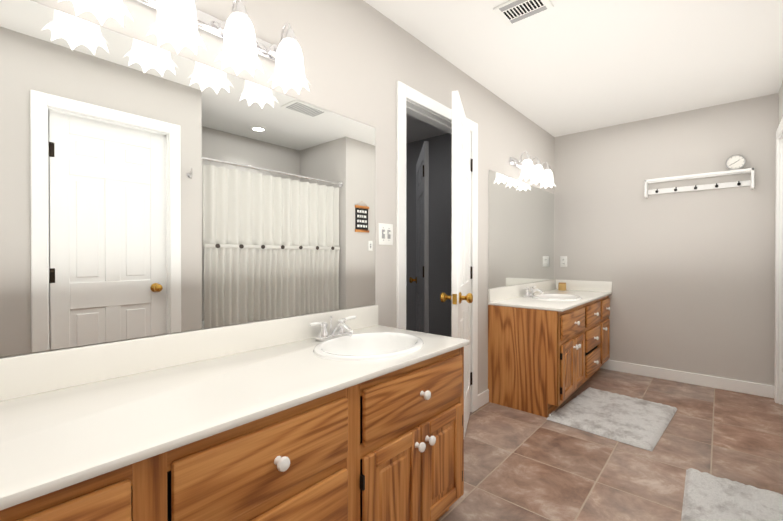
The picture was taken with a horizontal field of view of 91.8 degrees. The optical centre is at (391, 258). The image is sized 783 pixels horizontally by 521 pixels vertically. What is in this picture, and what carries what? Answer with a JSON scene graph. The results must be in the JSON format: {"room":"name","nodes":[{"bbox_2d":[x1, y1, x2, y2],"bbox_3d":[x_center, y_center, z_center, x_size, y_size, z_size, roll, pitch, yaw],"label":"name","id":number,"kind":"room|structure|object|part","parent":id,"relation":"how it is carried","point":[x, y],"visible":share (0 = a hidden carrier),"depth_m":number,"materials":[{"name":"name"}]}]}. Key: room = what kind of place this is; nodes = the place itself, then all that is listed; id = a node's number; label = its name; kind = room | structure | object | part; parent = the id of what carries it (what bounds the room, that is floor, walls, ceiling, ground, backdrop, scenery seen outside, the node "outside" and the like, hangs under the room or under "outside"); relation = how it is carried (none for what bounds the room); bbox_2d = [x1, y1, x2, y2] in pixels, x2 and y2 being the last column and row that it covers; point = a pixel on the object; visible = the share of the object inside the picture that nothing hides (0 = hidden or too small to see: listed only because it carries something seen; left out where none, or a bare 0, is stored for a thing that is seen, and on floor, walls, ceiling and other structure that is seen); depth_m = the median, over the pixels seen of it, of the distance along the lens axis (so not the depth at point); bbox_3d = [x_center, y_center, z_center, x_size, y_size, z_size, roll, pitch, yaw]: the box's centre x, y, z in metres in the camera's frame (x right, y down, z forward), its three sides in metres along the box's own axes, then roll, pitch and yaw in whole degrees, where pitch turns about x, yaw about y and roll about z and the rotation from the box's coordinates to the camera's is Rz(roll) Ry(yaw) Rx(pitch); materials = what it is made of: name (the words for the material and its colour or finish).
{"room":"bathroom","nodes":[
{"label":"bathroom","id":0,"kind":"room"},
{"bbox_2d":[0,0,554,393],"bbox_3d":[-0.154,-0.089,2.014,0.120,2.440,5.780,0,0,41],"label":"wall","id":1,"kind":"structure","parent":0,"point":[361,57],"depth_m":2.02,"materials":[{"name":"grey paint"}]},
{"bbox_2d":[133,0,157,10],"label":"sconce","id":2,"kind":"object","parent":1,"relation":"attached to","point":[152,4],"depth_m":1.20,"materials":[{"name":"silver metal"}]},
{"bbox_2d":[0,0,374,356],"bbox_3d":[-0.905,-0.214,1.050,0.006,0.925,2.500,0,0,41],"label":"mirror","id":3,"kind":"object","parent":1,"relation":"attached to","point":[146,189],"visible":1,"depth_m":1.22,"materials":[{"name":"clear glass"}]},
{"bbox_2d":[0,305,377,400],"bbox_3d":[-0.896,0.305,1.051,0.018,0.106,2.510,0,0,41],"label":"backsplash","id":4,"kind":"structure","parent":1,"relation":"attached to","point":[21,375],"depth_m":1.19,"materials":[{"name":"white stone"}]},
{"bbox_2d":[196,9,225,38],"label":"sconce","id":5,"kind":"object","parent":1,"relation":"attached to","point":[210,24],"depth_m":1.34,"materials":[{"name":"silver metal"}]},
{"bbox_2d":[230,0,248,16],"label":"sconce","id":6,"kind":"object","parent":1,"relation":"attached to","point":[238,6],"depth_m":1.29,"materials":[{"name":"silver metal"}]},
{"bbox_2d":[256,37,277,61],"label":"sconce","id":7,"kind":"object","parent":1,"relation":"attached to","point":[265,49],"depth_m":1.50,"materials":[{"name":"silver metal"}]},
{"bbox_2d":[279,22,297,42],"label":"sconce","id":8,"kind":"object","parent":1,"relation":"attached to","point":[289,33],"depth_m":1.45,"materials":[{"name":"silver metal"}]},
{"bbox_2d":[378,223,392,244],"bbox_3d":[-0.028,-0.130,2.056,0.016,0.116,0.116,0,0,41],"label":"switch plate","id":9,"kind":"object","parent":1,"relation":"attached to","point":[385,234],"visible":1,"depth_m":2.05,"materials":[{"name":"white plastic"}]},
{"bbox_2d":[396,81,477,411],"bbox_3d":[0.281,0.067,2.518,0.156,2.121,0.922,0,0,41],"label":"door frame","id":10,"kind":"structure","parent":1,"relation":"attached to","point":[412,102],"depth_m":2.31,"materials":[{"name":"white wood"}]},
{"bbox_2d":[440,90,472,436],"bbox_3d":[0.451,0.109,2.407,0.181,2.022,0.762,0,0,17],"label":"bathroom door","id":11,"kind":"structure","parent":1,"relation":"in","point":[460,297],"depth_m":2.21,"materials":[{"name":"white wood"}]},
{"bbox_2d":[488,170,553,287],"bbox_3d":[1.264,-0.230,3.555,0.006,0.927,1.548,0,0,41],"label":"mirror","id":12,"kind":"object","parent":1,"relation":"attached to","point":[520,232],"visible":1,"depth_m":3.40,"materials":[{"name":"clear glass"}]},
{"bbox_2d":[488,279,555,302],"bbox_3d":[1.275,0.290,3.558,0.018,0.106,1.572,0,0,41],"label":"backsplash","id":13,"kind":"structure","parent":1,"relation":"attached to","point":[549,285],"depth_m":3.30,"materials":[{"name":"white stone"}]},
{"bbox_2d":[509,151,555,188],"bbox_3d":[1.317,-0.802,3.461,0.203,0.251,0.700,0,0,41],"label":"sconce","id":14,"kind":"object","parent":1,"relation":"attached to","point":[515,162],"depth_m":3.40,"materials":[{"name":"white glass"}]},
{"bbox_3d":[1.332,-0.761,3.448,0.161,0.170,0.664,0,0,41],"label":"sconce shade","id":15,"kind":"part","parent":14,"relation":"part of","materials":[{"name":"white glass"}]},
{"bbox_2d":[406,133,451,336],"bbox_3d":[0.596,-0.102,4.102,1.480,2.440,0.120,0,0,41],"label":"wall","id":16,"kind":"structure","parent":0,"point":[440,209],"depth_m":4.10,"materials":[{"name":"grey paint"}]},
{"bbox_2d":[409,141,428,332],"bbox_3d":[0.264,0.104,3.323,0.181,2.022,0.767,0,0,-1],"label":"hall door","id":17,"kind":"structure","parent":16,"relation":"in","point":[421,279],"depth_m":3.10,"materials":[{"name":"grey paint"}]},
{"bbox_2d":[363,0,782,142],"bbox_3d":[0.282,-1.338,1.708,4.430,0.060,5.900,0,0,41],"label":"ceiling","id":18,"kind":"structure","parent":0,"point":[562,67],"depth_m":2.43,"materials":[{"name":"white paint"}]},
{"bbox_2d":[493,0,553,25],"bbox_3d":[0.685,-1.302,1.975,0.250,0.013,0.190,0,0,41],"label":"ceiling vent","id":19,"kind":"object","parent":18,"relation":"in","point":[510,12],"visible":1,"depth_m":1.98,"materials":[{"name":"white plastic"}]},
{"bbox_2d":[437,368,782,520],"bbox_3d":[0.282,1.162,1.723,4.430,0.060,5.900,0,0,41],"label":"floor","id":20,"kind":"structure","parent":0,"point":[519,465],"depth_m":2.14,"materials":[{"name":"tile"}]},
{"bbox_2d":[0,341,469,520],"bbox_3d":[-0.683,0.758,0.870,0.582,0.758,2.502,0,0,41],"label":"bathroom vanity","id":21,"kind":"object","parent":20,"relation":"on","point":[354,414],"depth_m":1.03,"materials":[{"name":"brown wood"}]},
{"bbox_2d":[0,325,469,500],"bbox_3d":[-0.692,0.368,0.875,0.558,0.022,2.510,0,0,41],"label":"countertop","id":22,"kind":"structure","parent":21,"relation":"on","point":[54,436],"depth_m":0.91,"materials":[{"name":"white stone"}]},
{"bbox_2d":[316,317,355,336],"bbox_3d":[-0.224,0.310,1.654,0.151,0.084,0.170,0,0,41],"label":"faucet","id":23,"kind":"object","parent":22,"relation":"on","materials":[{"name":"silver metal"}]},
{"bbox_2d":[288,325,447,368],"bbox_3d":[-0.084,0.423,1.533,0.390,0.168,0.490,0,0,41],"label":"sink","id":24,"kind":"object","parent":22,"relation":"in","point":[372,346],"depth_m":1.63,"materials":[{"name":"white ceramic"}]},
{"bbox_2d":[488,295,610,417],"bbox_3d":[1.466,0.743,3.351,0.582,0.758,1.639,0,0,41],"label":"bathroom vanity","id":25,"kind":"object","parent":20,"relation":"on","point":[548,348],"depth_m":2.83,"materials":[{"name":"brown wood"}]},
{"bbox_2d":[496,291,611,310],"bbox_3d":[1.479,0.353,3.382,0.558,0.022,1.572,0,0,41],"label":"countertop","id":26,"kind":"structure","parent":25,"relation":"on","point":[519,301],"depth_m":3.02,"materials":[{"name":"white stone"}]},
{"bbox_2d":[524,287,543,294],"bbox_3d":[1.282,0.300,3.393,0.151,0.084,0.170,0,0,41],"label":"faucet","id":27,"kind":"object","parent":26,"relation":"on","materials":[{"name":"silver metal"}]},
{"bbox_2d":[524,291,587,302],"bbox_3d":[1.422,0.412,3.272,0.390,0.168,0.490,0,0,41],"label":"sink","id":28,"kind":"object","parent":26,"relation":"in","point":[547,294],"depth_m":3.39,"materials":[{"name":"white ceramic"}]},
{"bbox_2d":[558,282,565,290],"bbox_3d":[1.795,0.298,3.993,0.076,0.080,0.076,0,0,41],"label":"jar","id":29,"kind":"object","parent":26,"relation":"on","point":[561,286],"visible":1,"depth_m":3.96,"materials":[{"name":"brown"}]},
{"bbox_2d":[547,387,676,450],"bbox_3d":[1.602,1.111,2.736,0.620,0.026,0.860,0,0,45],"label":"rug","id":30,"kind":"object","parent":20,"relation":"on","point":[639,423],"visible":1,"depth_m":2.64,"materials":[{"name":"grey fabric"}]},
{"bbox_2d":[681,468,782,520],"bbox_3d":[1.493,1.119,1.587,0.440,0.026,0.780,0,0,40],"label":"rug","id":31,"kind":"object","parent":20,"relation":"on","point":[708,497],"visible":1,"depth_m":1.74,"materials":[{"name":"grey fabric"}]},
{"bbox_2d":[554,93,777,385],"bbox_3d":[2.472,-0.099,3.642,1.960,2.440,0.120,0,0,41],"label":"wall","id":32,"kind":"structure","parent":0,"point":[690,275],"depth_m":3.44,"materials":[{"name":"grey paint"}]},
{"bbox_2d":[560,256,566,266],"bbox_3d":[1.856,0.038,4.092,0.070,0.116,0.008,0,0,41],"label":"outlet","id":33,"kind":"object","parent":32,"relation":"attached to","point":[563,261],"visible":1,"depth_m":4.09,"materials":[{"name":"white plastic"}]},
{"bbox_2d":[556,279,611,290],"bbox_3d":[1.994,0.287,3.963,0.540,0.106,0.019,0,0,41],"label":"backsplash","id":34,"kind":"structure","parent":32,"relation":"attached to","point":[571,285],"depth_m":3.94,"materials":[{"name":"white stone"}]},
{"bbox_2d":[600,360,773,397],"bbox_3d":[2.427,1.071,3.596,1.720,0.100,0.020,0,0,41],"label":"baseboard","id":35,"kind":"structure","parent":32,"relation":"attached to","point":[752,388],"depth_m":3.37,"materials":[{"name":"white wood"}]},
{"bbox_2d":[644,168,753,197],"bbox_3d":[2.663,-0.647,3.324,0.740,0.160,0.104,0,0,41],"label":"shelf","id":36,"kind":"object","parent":32,"relation":"attached to","point":[647,192],"visible":0.98,"depth_m":3.31,"materials":[{"name":"white wood"}]},
{"bbox_2d":[725,155,745,169],"bbox_3d":[2.857,-0.791,3.153,0.126,0.129,0.088,0,0,41],"label":"desk clock","id":37,"kind":"object","parent":36,"relation":"on","point":[735,162],"visible":0.92,"depth_m":3.14,"materials":[{"name":"silver metal"}]},
{"bbox_2d":[778,81,782,125],"bbox_3d":[1.276,-0.082,0.855,0.120,2.440,5.660,0,0,41],"label":"wall","id":38,"kind":"structure","parent":0,"point":[780,104],"depth_m":2.91,"materials":[{"name":"grey paint"}]},
{"bbox_2d":[774,117,782,404],"bbox_3d":[2.782,0.067,2.595,0.156,2.121,0.922,0,0,41],"label":"door frame","id":39,"kind":"structure","parent":38,"relation":"attached to","point":[778,376],"depth_m":2.92,"materials":[{"name":"white wood"}]}
]}

